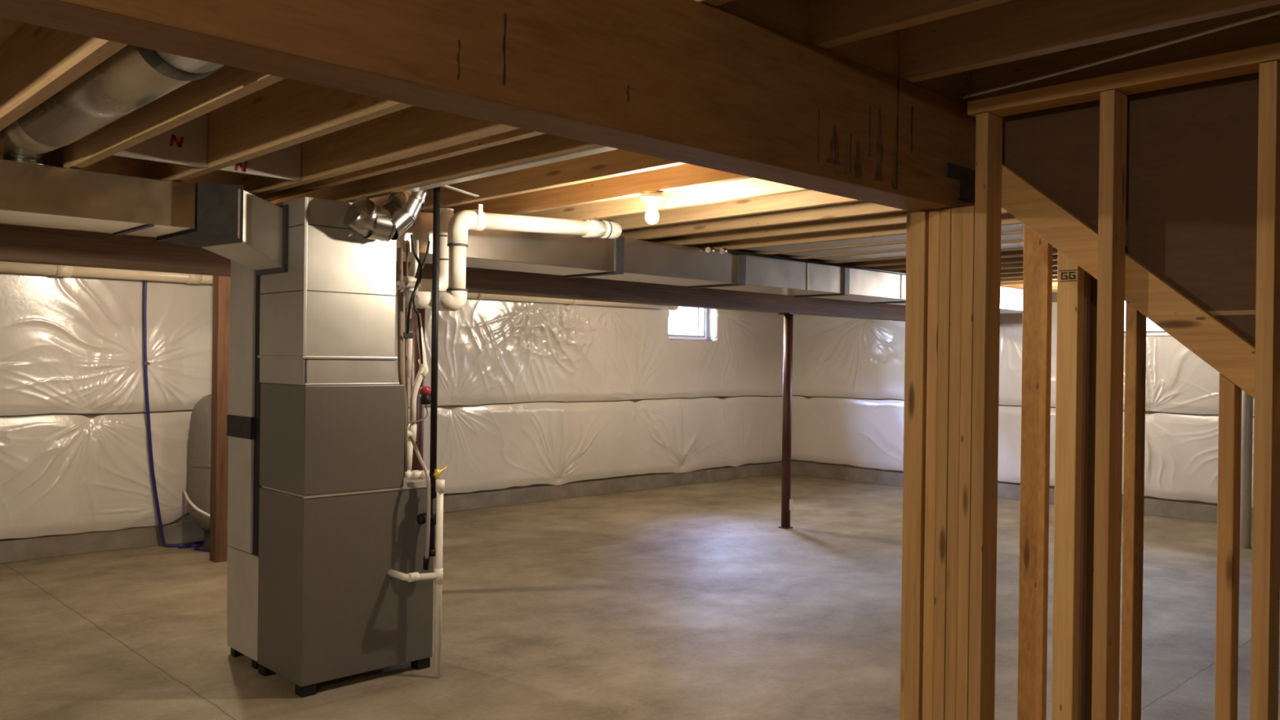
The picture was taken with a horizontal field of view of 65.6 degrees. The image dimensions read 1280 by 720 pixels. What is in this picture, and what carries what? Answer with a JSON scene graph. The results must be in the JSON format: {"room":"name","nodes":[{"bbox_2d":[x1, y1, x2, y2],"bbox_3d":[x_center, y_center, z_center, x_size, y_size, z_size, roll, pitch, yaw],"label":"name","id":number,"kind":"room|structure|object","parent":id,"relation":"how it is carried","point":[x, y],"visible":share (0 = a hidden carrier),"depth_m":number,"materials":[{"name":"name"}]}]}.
{"room":"unfinished basement","nodes":[
{"label":"unfinished basement","id":0,"kind":"room"},
{"bbox_2d":[0,17,24,151],"bbox_3d":[0.853,-1.020,4.938,14.470,0.030,11.540,1,0,-44],"label":"ceiling","id":1,"kind":"structure","parent":0,"point":[7,27],"depth_m":3.11,"materials":[{"name":"brown wood"}]},
{"bbox_2d":[0,307,782,541],"bbox_3d":[-2.995,0.219,9.024,14.230,2.560,0.260,1,0,-44],"label":"wall","id":2,"kind":"structure","parent":0,"point":[186,517],"depth_m":10.81,"materials":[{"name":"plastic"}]},
{"bbox_2d":[0,462,782,563],"bbox_3d":[-3.015,1.419,8.820,13.940,0.160,0.030,1,0,-44],"label":"baseboard","id":3,"kind":"structure","parent":2,"relation":"attached to","point":[51,546],"depth_m":10.00,"materials":[{"name":"concrete"}]},
{"bbox_2d":[0,395,782,539],"bbox_3d":[-2.650,0.892,9.119,12.870,0.922,0.092,1,0,-44],"label":"blanket","id":4,"kind":"object","parent":2,"relation":"attached to","point":[60,474],"visible":0.77,"depth_m":9.94,"materials":[{"name":"white plastic"}]},
{"bbox_2d":[0,272,783,416],"bbox_3d":[-2.610,-0.144,9.090,12.870,1.194,0.169,1,0,-44],"label":"blanket","id":5,"kind":"object","parent":2,"relation":"attached to","point":[73,344],"visible":0.67,"depth_m":9.79,"materials":[{"name":"white plastic"}]},
{"bbox_2d":[0,261,678,310],"bbox_3d":[-2.649,-0.665,8.887,8.524,0.148,0.112,1,0,-44],"label":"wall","id":6,"kind":"structure","parent":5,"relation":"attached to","point":[5,267],"depth_m":7.73,"materials":[{"name":"beige wood"}]},
{"bbox_2d":[668,307,707,339],"bbox_3d":[0.522,-0.489,12.423,0.880,0.460,0.080,1,0,-44],"label":"window","id":7,"kind":"structure","parent":2,"relation":"in","point":[704,335],"depth_m":12.62,"materials":[{"name":"plastic"}]},
{"bbox_2d":[0,473,1279,719],"bbox_3d":[0.819,1.615,4.941,14.470,0.120,11.540,1,0,-44],"label":"floor","id":8,"kind":"structure","parent":0,"point":[691,602],"depth_m":5.82,"materials":[{"name":"concrete"}]},
{"bbox_2d":[142,280,204,546],"bbox_3d":[-3.514,0.416,8.098,1.003,2.163,0.117,1,0,-42],"label":"hose","id":9,"kind":"object","parent":8,"relation":"on","point":[145,362],"visible":0.75,"depth_m":7.82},
{"bbox_2d":[177,543,209,551],"bbox_3d":[-3.356,1.485,7.806,0.592,0.022,0.155,1,0,22],"label":"hose","id":10,"kind":"object","parent":8,"relation":"on","point":[197,547],"visible":0.64,"depth_m":7.86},
{"bbox_2d":[188,393,211,549],"bbox_3d":[-3.336,0.876,7.968,0.522,1.240,0.522,1,0,-44],"label":"tank","id":11,"kind":"object","parent":8,"relation":"on","point":[200,426],"visible":0.23,"depth_m":7.74,"materials":[{"name":"metal"}]},
{"bbox_2d":[182,488,209,517],"bbox_3d":[-3.481,1.165,7.791,0.208,0.237,0.684,1,0,-44],"label":"cable","id":12,"kind":"object","parent":11,"relation":"attached to","point":[189,501],"visible":0.74,"depth_m":7.57,"materials":[{"name":"plastic"}]},
{"bbox_2d":[209,275,230,562],"bbox_3d":[-3.126,0.342,7.419,0.110,2.316,0.110,1,0,-44],"label":"wood post","id":13,"kind":"object","parent":8,"relation":"on","point":[221,284],"visible":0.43,"depth_m":7.37,"materials":[{"name":"brown wood"}]},
{"bbox_2d":[226,260,262,669],"bbox_3d":[-1.816,0.466,5.138,0.480,2.108,0.416,1,0,-44],"label":"air duct","id":14,"kind":"object","parent":8,"relation":"on","point":[243,418],"visible":0.29,"depth_m":4.98,"materials":[{"name":"metal"}]},
{"bbox_2d":[257,382,433,697],"bbox_3d":[-1.436,0.820,4.878,0.686,1.410,0.484,1,0,-44],"label":"furnace","id":15,"kind":"object","parent":8,"relation":"on","point":[338,511],"visible":0.91,"depth_m":4.65,"materials":[{"name":"grey metal"}]},
{"bbox_2d":[257,196,399,385],"bbox_3d":[-1.500,-0.311,4.800,0.496,0.850,0.488,1,0,-44],"label":"supply plenum","id":16,"kind":"object","parent":15,"relation":"on","point":[329,319],"visible":0.95,"depth_m":4.60,"materials":[{"name":"metal"}]},
{"bbox_2d":[156,182,288,275],"bbox_3d":[-1.981,-0.604,4.699,0.348,0.387,0.715,1,0,-44],"label":"duct elbow","id":17,"kind":"object","parent":16,"relation":"attached to","point":[233,223],"visible":0.86,"depth_m":4.49,"materials":[{"name":"metal"}]},
{"bbox_2d":[343,188,429,242],"bbox_3d":[-1.175,-0.729,4.655,0.424,0.359,0.167,1,0,-44],"label":"duct","id":18,"kind":"object","parent":16,"relation":"attached to","point":[387,222],"visible":0.91,"depth_m":4.58,"materials":[{"name":"metal"}]},
{"bbox_2d":[396,247,407,476],"bbox_3d":[-1.179,0.013,4.923,0.071,1.134,0.028,1,0,-44],"label":"refrigerant line","id":19,"kind":"object","parent":15,"relation":"attached to","point":[399,251],"visible":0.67,"depth_m":4.90,"materials":[{"name":"black rubber"}]},
{"bbox_2d":[404,240,408,426],"bbox_3d":[-1.169,-0.133,4.986,0.026,0.938,0.012,1,0,-44],"label":"refrigerant line","id":20,"kind":"object","parent":19,"relation":"attached to","point":[406,241],"visible":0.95,"depth_m":4.98,"materials":[{"name":"orange metal"}]},
{"bbox_2d":[403,332,413,338],"bbox_3d":[-1.164,-0.123,4.970,0.056,0.032,0.020,1,0,-44],"label":"clip","id":21,"kind":"object","parent":20,"relation":"attached to","point":[410,335],"visible":0.77,"depth_m":4.96,"materials":[{"name":"black plastic"}]},
{"bbox_2d":[395,280,420,289],"bbox_3d":[-1.148,-0.370,4.919,0.121,0.051,0.043,1,0,-44],"label":"pipe","id":22,"kind":"object","parent":19,"relation":"attached to","point":[400,285],"visible":0.84,"depth_m":4.89,"materials":[{"name":"white plastic"}]},
{"bbox_2d":[403,470,429,478],"bbox_3d":[-1.111,0.573,4.996,0.181,0.046,0.039,1,0,-44],"label":"drain manifold","id":23,"kind":"object","parent":15,"relation":"on","point":[414,473],"visible":0.71,"depth_m":4.96,"materials":[{"name":"white plastic"}]},
{"bbox_2d":[407,312,428,471],"bbox_3d":[-1.141,0.171,5.045,0.144,0.821,0.042,1,0,-44],"label":"pipe","id":24,"kind":"object","parent":15,"relation":"attached to","point":[423,371],"visible":0.85,"depth_m":5.03,"materials":[{"name":"white plastic"}]},
{"bbox_2d":[407,318,413,377],"bbox_3d":[-1.175,-0.061,5.050,0.038,0.299,0.031,1,0,-44],"label":"pipe","id":25,"kind":"object","parent":24,"relation":"attached to","point":[411,326],"visible":0.51,"depth_m":5.04,"materials":[{"name":"white plastic"}]},
{"bbox_2d":[407,386,431,422],"bbox_3d":[-1.132,0.225,5.020,0.057,0.180,0.206,1,0,26],"label":"valve","id":26,"kind":"object","parent":24,"relation":"attached to","point":[424,391],"visible":0.97,"depth_m":5.06,"materials":[{"name":"red plastic"}]},
{"bbox_2d":[416,186,447,556],"bbox_3d":[-1.019,0.052,4.832,0.139,1.802,0.123,1,0,-44],"label":"gas pipe","id":27,"kind":"object","parent":15,"relation":"attached to","point":[434,473],"visible":0.81,"depth_m":4.82,"materials":[{"name":"black metal"}]},
{"bbox_2d":[409,435,430,570],"bbox_3d":[-1.059,0.698,4.836,0.066,0.651,0.199,1,0,-44],"label":"conduit","id":28,"kind":"object","parent":27,"relation":"attached to","point":[426,557],"visible":1,"depth_m":4.76,"materials":[{"name":"grey plastic"}]},
{"bbox_2d":[387,479,444,675],"bbox_3d":[-1.075,1.047,4.774,0.211,0.941,0.175,1,0,-44],"label":"drain pipe","id":29,"kind":"object","parent":8,"relation":"on","point":[437,575],"visible":1,"depth_m":4.77,"materials":[{"name":"white plastic"}]},
{"bbox_2d":[410,308,425,479],"bbox_3d":[-1.456,0.528,6.476,0.138,1.990,0.129,1,0,-44],"label":"steel column","id":30,"kind":"structure","parent":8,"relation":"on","point":[416,465],"depth_m":6.44,"materials":[{"name":"red metal"}]},
{"bbox_2d":[778,312,798,528],"bbox_3d":[1.363,0.561,9.198,0.138,1.990,0.129,1,0,-44],"label":"steel column","id":31,"kind":"structure","parent":8,"relation":"on","point":[786,500],"depth_m":9.16,"materials":[{"name":"brown metal"}]},
{"bbox_2d":[0,223,905,321],"bbox_3d":[-1.062,-0.624,6.844,13.770,0.322,0.135,1,0,-44],"label":"support beam","id":32,"kind":"structure","parent":31,"relation":"on","point":[18,243],"depth_m":6.80,"materials":[{"name":"brown metal"}]},
{"bbox_2d":[0,22,127,130],"bbox_3d":[-2.881,-0.930,4.108,0.045,0.242,6.908,1,0,-44],"label":"joist","id":33,"kind":"object","parent":32,"relation":"on","point":[37,62],"visible":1,"depth_m":2.93,"materials":[{"name":"brown wood"}]},
{"bbox_2d":[0,65,284,168],"bbox_3d":[-2.589,-0.927,4.390,0.045,0.242,6.908,1,0,-44],"label":"joist","id":34,"kind":"object","parent":32,"relation":"on","point":[195,99],"visible":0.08,"depth_m":3.34,"materials":[{"name":"brown wood"}]},
{"bbox_2d":[0,159,195,237],"bbox_3d":[-3.487,-0.705,3.372,3.655,0.208,0.510,1,0,-44],"label":"duct","id":35,"kind":"object","parent":34,"relation":"hanging from","point":[32,194],"visible":1,"depth_m":4.21,"materials":[{"name":"metal"}]},
{"bbox_2d":[0,44,223,165],"bbox_3d":[-1.490,-0.903,2.975,0.252,0.248,3.268,1,0,-44],"label":"duct","id":36,"kind":"object","parent":35,"relation":"on","point":[133,77],"visible":0.51,"depth_m":3.09,"materials":[{"name":"metal"}]},
{"bbox_2d":[80,78,413,182],"bbox_3d":[-2.297,-0.923,4.673,0.045,0.242,6.908,1,0,-44],"label":"joist","id":37,"kind":"object","parent":32,"relation":"on","point":[286,113],"visible":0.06,"depth_m":3.69,"materials":[{"name":"brown wood"}]},
{"bbox_2d":[113,112,208,168],"bbox_3d":[-1.925,-0.916,3.995,0.358,0.236,0.030,1,0,-44],"label":"insulated blocking","id":38,"kind":"object","parent":37,"relation":"attached to","point":[186,144],"visible":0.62,"depth_m":4.04,"materials":[{"name":"brown"}]},
{"bbox_2d":[169,134,183,147],"bbox_3d":[-1.881,-0.888,4.030,0.056,0.050,0.002,1,0,-44],"label":"print","id":39,"kind":"object","parent":38,"relation":"attached to","point":[175,140],"depth_m":4.03,"materials":[{"name":"red paint"}]},
{"bbox_2d":[182,105,519,196],"bbox_3d":[-2.005,-0.920,4.955,0.045,0.242,6.908,1,0,-44],"label":"joist","id":40,"kind":"object","parent":32,"relation":"on","point":[412,131],"visible":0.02,"depth_m":3.94,"materials":[{"name":"brown wood"}]},
{"bbox_2d":[218,142,302,181],"bbox_3d":[-1.632,-0.913,4.277,0.358,0.236,0.030,1,0,-44],"label":"insulated blocking","id":41,"kind":"object","parent":40,"relation":"attached to","point":[286,163],"visible":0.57,"depth_m":4.32,"materials":[{"name":"brown"}]},
{"bbox_2d":[235,160,248,172],"bbox_3d":[-1.692,-0.824,4.213,0.056,0.050,0.002,1,0,-44],"label":"print","id":42,"kind":"object","parent":41,"relation":"attached to","point":[242,166],"depth_m":4.22,"materials":[{"name":"red paint"}]},
{"bbox_2d":[257,128,545,201],"bbox_3d":[-1.968,-0.925,5.120,0.045,0.230,6.720,1,0,-44],"label":"joist","id":43,"kind":"object","parent":32,"relation":"on","point":[519,134],"visible":0.02,"depth_m":4.02,"materials":[{"name":"brown wood"}]},
{"bbox_2d":[269,133,617,204],"bbox_3d":[-1.711,-0.911,5.238,0.058,0.252,6.908,1,0,-44],"label":"joist","id":44,"kind":"object","parent":32,"relation":"on","point":[544,145],"depth_m":4.20,"materials":[{"name":"brown wood"}]},
{"bbox_2d":[442,185,479,196],"bbox_3d":[-0.836,-0.780,4.561,0.027,0.003,0.366,1,0,21],"label":"strap","id":45,"kind":"object","parent":44,"relation":"attached to","point":[445,186],"visible":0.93,"depth_m":4.58,"materials":[{"name":"metal"}]},
{"bbox_2d":[369,149,687,212],"bbox_3d":[-1.420,-0.913,5.519,0.045,0.242,6.908,1,0,-44],"label":"joist","id":46,"kind":"object","parent":32,"relation":"on","point":[617,162],"visible":0.02,"depth_m":4.44,"materials":[{"name":"brown wood"}]},
{"bbox_2d":[403,208,453,296],"bbox_3d":[-1.078,-0.549,5.068,0.281,0.462,0.102,1,0,-44],"label":"vent pipe","id":47,"kind":"object","parent":46,"relation":"hanging from","point":[446,214],"visible":0.38,"depth_m":5.09,"materials":[{"name":"white plastic"}]},
{"bbox_2d":[408,240,418,276],"bbox_3d":[-1.176,-0.503,5.113,0.078,0.234,0.040,1,0,-44],"label":"tube","id":48,"kind":"object","parent":47,"relation":"attached to","point":[413,267],"visible":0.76,"depth_m":5.11,"materials":[{"name":"white plastic"}]},
{"bbox_2d":[422,164,752,214],"bbox_3d":[-1.127,-0.909,5.802,0.045,0.242,6.908,1,0,-44],"label":"joist","id":49,"kind":"object","parent":32,"relation":"on","point":[684,175],"visible":0.02,"depth_m":4.77,"materials":[{"name":"brown wood"}]},
{"bbox_2d":[640,191,665,224],"bbox_3d":[0.056,-0.698,4.569,0.116,0.144,0.116,1,0,-44],"label":"bulb","id":50,"kind":"object","parent":49,"relation":"attached to","point":[652,198],"visible":1,"depth_m":4.54,"materials":[{"name":"white glass"}]},
{"bbox_2d":[516,177,809,220],"bbox_3d":[-0.835,-0.906,6.084,0.045,0.242,6.908,1,0,-44],"label":"joist","id":51,"kind":"object","parent":32,"relation":"on","point":[752,188],"visible":0.02,"depth_m":4.97,"materials":[{"name":"brown wood"}]},
{"bbox_2d":[405,204,622,311],"bbox_3d":[-0.625,-0.527,5.306,1.368,0.574,0.220,1,0,-44],"label":"vent pipe","id":52,"kind":"object","parent":51,"relation":"attached to","point":[455,297],"visible":0.97,"depth_m":4.98,"materials":[{"name":"white plastic"}]},
{"bbox_2d":[412,240,430,364],"bbox_3d":[-1.075,-0.286,4.905,0.055,0.613,0.200,1,0,1],"label":"cable","id":53,"kind":"object","parent":52,"relation":"attached to","point":[428,242],"visible":0.93,"depth_m":4.91,"materials":[{"name":"black plastic"}]},
{"bbox_2d":[405,234,422,333],"bbox_3d":[-1.098,-0.369,4.844,0.072,0.483,0.094,1,0,-22],"label":"cable","id":54,"kind":"object","parent":53,"relation":"attached to","point":[411,235],"visible":1,"depth_m":4.83,"materials":[{"name":"black plastic"}]},
{"bbox_2d":[600,190,861,230],"bbox_3d":[-0.543,-0.902,6.366,0.045,0.242,6.908,1,0,-44],"label":"joist","id":55,"kind":"object","parent":32,"relation":"on","point":[810,198],"visible":0.02,"depth_m":5.25,"materials":[{"name":"brown wood"}]},
{"bbox_2d":[620,200,906,239],"bbox_3d":[-0.250,-0.899,6.649,0.045,0.242,6.908,1,0,-44],"label":"joist","id":56,"kind":"object","parent":32,"relation":"on","point":[855,208],"visible":0.02,"depth_m":5.64,"materials":[{"name":"brown wood"}]},
{"bbox_2d":[395,211,1022,313],"bbox_3d":[1.255,-0.638,7.859,7.684,0.234,0.502,1,0,-44],"label":"duct","id":57,"kind":"object","parent":56,"relation":"hanging from","point":[620,258],"visible":0.62,"depth_m":6.54,"materials":[{"name":"metal"}]},
{"bbox_2d":[705,246,714,253],"bbox_3d":[0.473,-0.745,6.715,0.040,0.045,0.066,1,0,28],"label":"fitting","id":58,"kind":"object","parent":57,"relation":"attached to","point":[709,250],"visible":1,"depth_m":6.69,"materials":[{"name":"metal"}]},
{"bbox_2d":[643,207,1008,245],"bbox_3d":[0.042,-0.895,6.931,0.045,0.242,6.908,1,0,-44],"label":"joist","id":59,"kind":"object","parent":32,"relation":"on","point":[899,217],"visible":0.02,"depth_m":5.99,"materials":[{"name":"brown wood"}]},
{"bbox_2d":[687,213,1022,249],"bbox_3d":[0.334,-0.892,7.213,0.045,0.242,6.908,1,0,-44],"label":"joist","id":60,"kind":"object","parent":32,"relation":"on","point":[1007,219],"visible":0.02,"depth_m":6.34,"materials":[{"name":"brown wood"}]},
{"bbox_2d":[745,223,1023,252],"bbox_3d":[1.803,-0.762,5.983,0.355,0.004,2.880,1,0,-44],"label":"sheet","id":61,"kind":"object","parent":60,"relation":"attached to","point":[1019,227],"visible":0.36,"depth_m":6.49,"materials":[{"name":"metal"}]},
{"bbox_2d":[734,231,1023,254],"bbox_3d":[0.627,-0.888,7.495,0.045,0.242,6.908,1,0,-44],"label":"joist","id":62,"kind":"object","parent":32,"relation":"on","point":[1015,232],"visible":0.02,"depth_m":6.74,"materials":[{"name":"brown wood"}]},
{"bbox_2d":[782,233,1023,257],"bbox_3d":[2.095,-0.758,6.266,0.355,0.004,2.880,1,0,-44],"label":"sheet","id":63,"kind":"object","parent":62,"relation":"attached to","point":[1011,237],"visible":0.36,"depth_m":6.88,"materials":[{"name":"metal"}]},
{"bbox_2d":[771,240,1023,259],"bbox_3d":[0.919,-0.885,7.778,0.045,0.242,6.908,1,0,-44],"label":"joist","id":64,"kind":"object","parent":32,"relation":"on","point":[1015,241],"visible":0.02,"depth_m":7.11,"materials":[{"name":"brown wood"}]},
{"bbox_2d":[815,242,1023,261],"bbox_3d":[2.387,-0.755,6.548,0.355,0.004,2.880,1,0,-44],"label":"sheet","id":65,"kind":"object","parent":64,"relation":"attached to","point":[1017,245],"visible":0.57,"depth_m":7.26,"materials":[{"name":"metal"}]},
{"bbox_2d":[804,246,1053,263],"bbox_3d":[1.211,-0.881,8.060,0.045,0.242,6.908,1,0,-44],"label":"joist","id":66,"kind":"object","parent":32,"relation":"on","point":[1020,248],"visible":0.02,"depth_m":7.48,"materials":[{"name":"brown wood"}]},
{"bbox_2d":[836,247,1057,266],"bbox_3d":[1.504,-0.878,8.342,0.045,0.242,6.908,1,0,-44],"label":"joist","id":67,"kind":"object","parent":32,"relation":"on","point":[1020,253],"visible":0.02,"depth_m":7.80,"materials":[{"name":"brown wood"}]},
{"bbox_2d":[719,248,906,275],"bbox_3d":[1.915,-0.730,8.097,3.810,0.050,0.062,1,0,-44],"label":"service line","id":68,"kind":"object","parent":67,"relation":"attached to","point":[723,251],"visible":0.83,"depth_m":7.45,"materials":[{"name":"black metal"}]},
{"bbox_2d":[865,254,1057,271],"bbox_3d":[1.796,-0.874,8.624,0.045,0.242,6.908,1,0,-44],"label":"joist","id":69,"kind":"object","parent":32,"relation":"on","point":[1055,257],"visible":0.02,"depth_m":7.59,"materials":[{"name":"brown wood"}]},
{"bbox_2d":[893,260,1057,272],"bbox_3d":[2.088,-0.871,8.907,0.045,0.242,6.908,1,0,-44],"label":"joist","id":70,"kind":"object","parent":32,"relation":"on","point":[1055,263],"visible":0.02,"depth_m":7.95,"materials":[{"name":"brown wood"}]},
{"bbox_2d":[1000,279,1057,285],"bbox_3d":[3.258,-0.857,10.036,0.045,0.242,6.908,1,0,-44],"label":"joist","id":71,"kind":"object","parent":32,"relation":"on","point":[1054,281],"visible":0.02,"depth_m":9.62,"materials":[{"name":"brown wood"}]},
{"bbox_2d":[1000,283,1057,288],"bbox_3d":[3.550,-0.853,10.318,0.045,0.242,6.908,1,0,-44],"label":"joist","id":72,"kind":"object","parent":32,"relation":"on","point":[1053,284],"visible":0.02,"depth_m":10.02,"materials":[{"name":"brown wood"}]},
{"bbox_2d":[1000,271,1057,278],"bbox_3d":[2.673,-0.864,9.471,0.045,0.242,6.908,1,0,-44],"label":"joist","id":73,"kind":"object","parent":32,"relation":"on","point":[1054,273],"visible":0.02,"depth_m":8.78,"materials":[{"name":"brown wood"}]},
{"bbox_2d":[1000,275,1057,282],"bbox_3d":[2.965,-0.860,9.754,0.045,0.242,6.908,1,0,-44],"label":"joist","id":74,"kind":"object","parent":32,"relation":"on","point":[1054,277],"visible":0.02,"depth_m":9.20,"materials":[{"name":"brown wood"}]},
{"bbox_2d":[1000,266,1057,274],"bbox_3d":[2.381,-0.867,9.189,0.045,0.242,6.908,1,0,-44],"label":"joist","id":75,"kind":"object","parent":32,"relation":"on","point":[1054,268],"visible":0.02,"depth_m":8.36,"materials":[{"name":"brown wood"}]},
{"bbox_2d":[1017,286,1057,289],"bbox_3d":[3.842,-0.850,10.601,0.045,0.242,6.908,1,0,-44],"label":"joist","id":76,"kind":"object","parent":32,"relation":"on","point":[1053,287],"visible":0.02,"depth_m":10.16,"materials":[{"name":"brown wood"}]},
{"bbox_2d":[899,205,974,719],"bbox_3d":[0.895,0.559,2.934,0.093,1.998,0.216,1,0,-44],"label":"post","id":77,"kind":"object","parent":8,"relation":"on","point":[940,243],"visible":0.82,"depth_m":2.90,"materials":[{"name":"brown wood"}]},
{"bbox_2d":[0,0,976,212],"bbox_3d":[-0.691,-0.617,1.415,4.760,0.312,0.142,1,0,-44],"label":"support beam","id":78,"kind":"structure","parent":77,"relation":"on","point":[689,82],"depth_m":1.95,"materials":[{"name":"brown wood"}]},
{"bbox_2d":[694,0,733,7],"bbox_3d":[1.524,-0.868,0.714,0.045,0.242,4.088,1,0,-44],"label":"joist","id":79,"kind":"object","parent":78,"relation":"on","point":[713,3],"visible":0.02,"depth_m":2.13,"materials":[{"name":"brown wood"}]},
{"bbox_2d":[714,0,808,43],"bbox_3d":[0.270,-0.885,2.307,0.357,0.240,0.038,1,0,-44],"label":"blocking","id":80,"kind":"object","parent":78,"relation":"on","point":[789,18],"visible":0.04,"depth_m":2.33,"materials":[{"name":"brown wood"}]},
{"bbox_2d":[808,0,1012,49],"bbox_3d":[1.817,-0.864,0.997,0.045,0.242,4.088,1,0,-44],"label":"joist","id":81,"kind":"object","parent":78,"relation":"on","point":[831,23],"visible":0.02,"depth_m":2.30,"materials":[{"name":"brown wood"}]},
{"bbox_2d":[897,0,1279,83],"bbox_3d":[2.109,-0.861,1.279,0.045,0.242,4.088,1,0,-44],"label":"joist","id":82,"kind":"object","parent":78,"relation":"on","point":[1013,30],"visible":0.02,"depth_m":2.44,"materials":[{"name":"brown wood"}]},
{"bbox_2d":[962,9,1279,98],"bbox_3d":[1.315,-0.744,2.211,0.008,0.012,1.481,1,0,-32],"label":"cable","id":83,"kind":"object","parent":82,"relation":"attached to","point":[1277,12],"visible":1,"depth_m":2.40,"materials":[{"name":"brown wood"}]},
{"bbox_2d":[970,4,1279,101],"bbox_3d":[2.401,-0.857,1.561,0.045,0.242,4.088,1,0,-44],"label":"joist","id":84,"kind":"object","parent":78,"relation":"on","point":[1265,31],"visible":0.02,"depth_m":2.65,"materials":[{"name":"brown wood"}]},
{"bbox_2d":[1017,224,1053,719],"bbox_3d":[1.425,0.505,3.584,0.038,2.119,0.092,1,0,-44],"label":"stud","id":85,"kind":"object","parent":8,"relation":"on","point":[1037,252],"visible":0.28,"depth_m":3.56,"materials":[{"name":"brown wood"}]},
{"bbox_2d":[1051,250,1084,719],"bbox_3d":[1.510,0.546,3.507,0.056,2.039,0.073,1,0,-44],"label":"stud","id":86,"kind":"object","parent":8,"relation":"on","point":[1070,276],"visible":0.89,"depth_m":3.48,"materials":[{"name":"brown wood"}]},
{"bbox_2d":[1078,270,1090,719],"bbox_3d":[1.550,0.557,3.537,0.038,2.019,0.075,1,0,-44],"label":"stud","id":87,"kind":"object","parent":8,"relation":"on","point":[1086,322],"visible":0.1,"depth_m":3.50,"materials":[{"name":"brown wood"}]},
{"bbox_2d":[1084,275,1097,719],"bbox_3d":[1.629,0.578,3.553,0.090,1.979,0.038,1,0,-44],"label":"stud","id":88,"kind":"object","parent":8,"relation":"on","point":[1093,329],"visible":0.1,"depth_m":3.52,"materials":[{"name":"brown wood"}]},
{"bbox_2d":[1120,302,1146,719],"bbox_3d":[1.671,0.638,3.365,0.089,1.859,0.037,1,0,-44],"label":"stud","id":89,"kind":"object","parent":8,"relation":"on","point":[1135,322],"visible":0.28,"depth_m":3.34,"materials":[{"name":"brown wood"}]},
{"bbox_2d":[1214,373,1241,719],"bbox_3d":[1.453,0.800,2.460,0.062,1.533,0.035,1,0,-44],"label":"stud","id":90,"kind":"object","parent":8,"relation":"on","point":[1229,434],"visible":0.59,"depth_m":2.44,"materials":[{"name":"brown wood"}]},
{"bbox_2d":[1240,389,1253,548],"bbox_3d":[5.192,0.400,8.507,0.104,2.416,0.104,1,0,-44],"label":"vent stack","id":91,"kind":"object","parent":8,"relation":"on","point":[1246,400],"visible":0.47,"depth_m":8.46,"materials":[{"name":"white plastic"}]},
{"bbox_3d":[1.642,1.550,2.145,0.089,0.038,1.974,1,0,-44],"label":"plate","id":92,"kind":"object","parent":8,"relation":"on","visible":0},
{"bbox_2d":[968,111,1002,719],"bbox_3d":[0.985,0.411,2.840,0.089,2.219,0.037,1,0,-44],"label":"stud","id":93,"kind":"object","parent":92,"relation":"on","point":[988,135],"visible":1,"depth_m":2.81,"materials":[{"name":"brown wood"}]},
{"bbox_2d":[1091,89,1127,719],"bbox_3d":[1.223,0.414,2.594,0.089,2.219,0.037,1,0,-44],"label":"stud","id":94,"kind":"object","parent":92,"relation":"on","point":[1113,103],"visible":1,"depth_m":2.57,"materials":[{"name":"brown wood"}]},
{"bbox_2d":[1001,164,1097,279],"bbox_3d":[1.149,-0.390,2.774,0.038,0.342,0.272,1,0,-44],"label":"stair stringer","id":95,"kind":"object","parent":94,"relation":"attached to","point":[1068,233],"depth_m":2.76,"materials":[{"name":"brown wood"}]},
{"bbox_2d":[1001,71,1258,346],"bbox_3d":[1.701,-0.191,2.237,0.013,1.075,1.860,1,0,-44],"label":"lining","id":96,"kind":"object","parent":95,"relation":"attached to","point":[1192,149],"visible":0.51,"depth_m":2.55,"materials":[{"name":"brown wood"}]},
{"bbox_2d":[967,42,1279,117],"bbox_3d":[1.663,-0.710,2.151,0.089,0.038,2.000,1,0,-44],"label":"plate","id":97,"kind":"object","parent":94,"relation":"on","point":[1245,61],"visible":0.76,"depth_m":2.53,"materials":[{"name":"brown wood"}]},
{"bbox_2d":[1249,60,1279,719],"bbox_3d":[1.473,0.418,2.334,0.089,2.219,0.037,1,0,-44],"label":"stud","id":98,"kind":"object","parent":92,"relation":"on","point":[1265,589],"visible":1,"depth_m":2.30,"materials":[{"name":"brown wood"}]},
{"bbox_2d":[1124,251,1255,399],"bbox_3d":[1.394,-0.095,2.517,0.038,0.375,0.303,1,0,-44],"label":"stair stringer","id":99,"kind":"object","parent":98,"relation":"attached to","point":[1223,348],"depth_m":2.50,"materials":[{"name":"brown wood"}]},
{"bbox_2d":[791,292,1253,509],"bbox_3d":[5.953,0.336,9.811,0.260,2.560,11.040,1,0,-44],"label":"wall","id":100,"kind":"structure","parent":0,"point":[1054,294],"depth_m":11.32,"materials":[{"name":"concrete"}]},
{"bbox_2d":[791,461,1253,527],"bbox_3d":[5.844,1.530,9.701,0.030,0.170,11.010,1,0,-44],"label":"baseboard","id":101,"kind":"structure","parent":100,"relation":"attached to","point":[1161,508],"depth_m":11.38,"materials":[{"name":"concrete"}]},
{"bbox_2d":[791,395,1253,508],"bbox_3d":[4.531,0.973,11.025,0.084,0.908,7.150,1,0,-44],"label":"blanket","id":102,"kind":"object","parent":100,"relation":"attached to","point":[1181,451],"visible":0.44,"depth_m":11.37,"materials":[{"name":"white plastic"}]},
{"bbox_2d":[791,302,1254,416],"bbox_3d":[4.537,-0.054,11.017,0.105,1.192,7.150,1,0,-44],"label":"blanket","id":103,"kind":"object","parent":100,"relation":"attached to","point":[837,357],"visible":0.36,"depth_m":12.37,"materials":[{"name":"white plastic"}]},
{"bbox_2d":[1124,330,1170,335],"bbox_3d":[5.422,-0.461,10.385,0.080,0.420,0.860,1,0,-44],"label":"window","id":104,"kind":"structure","parent":100,"relation":"in","point":[1148,332],"depth_m":10.37,"materials":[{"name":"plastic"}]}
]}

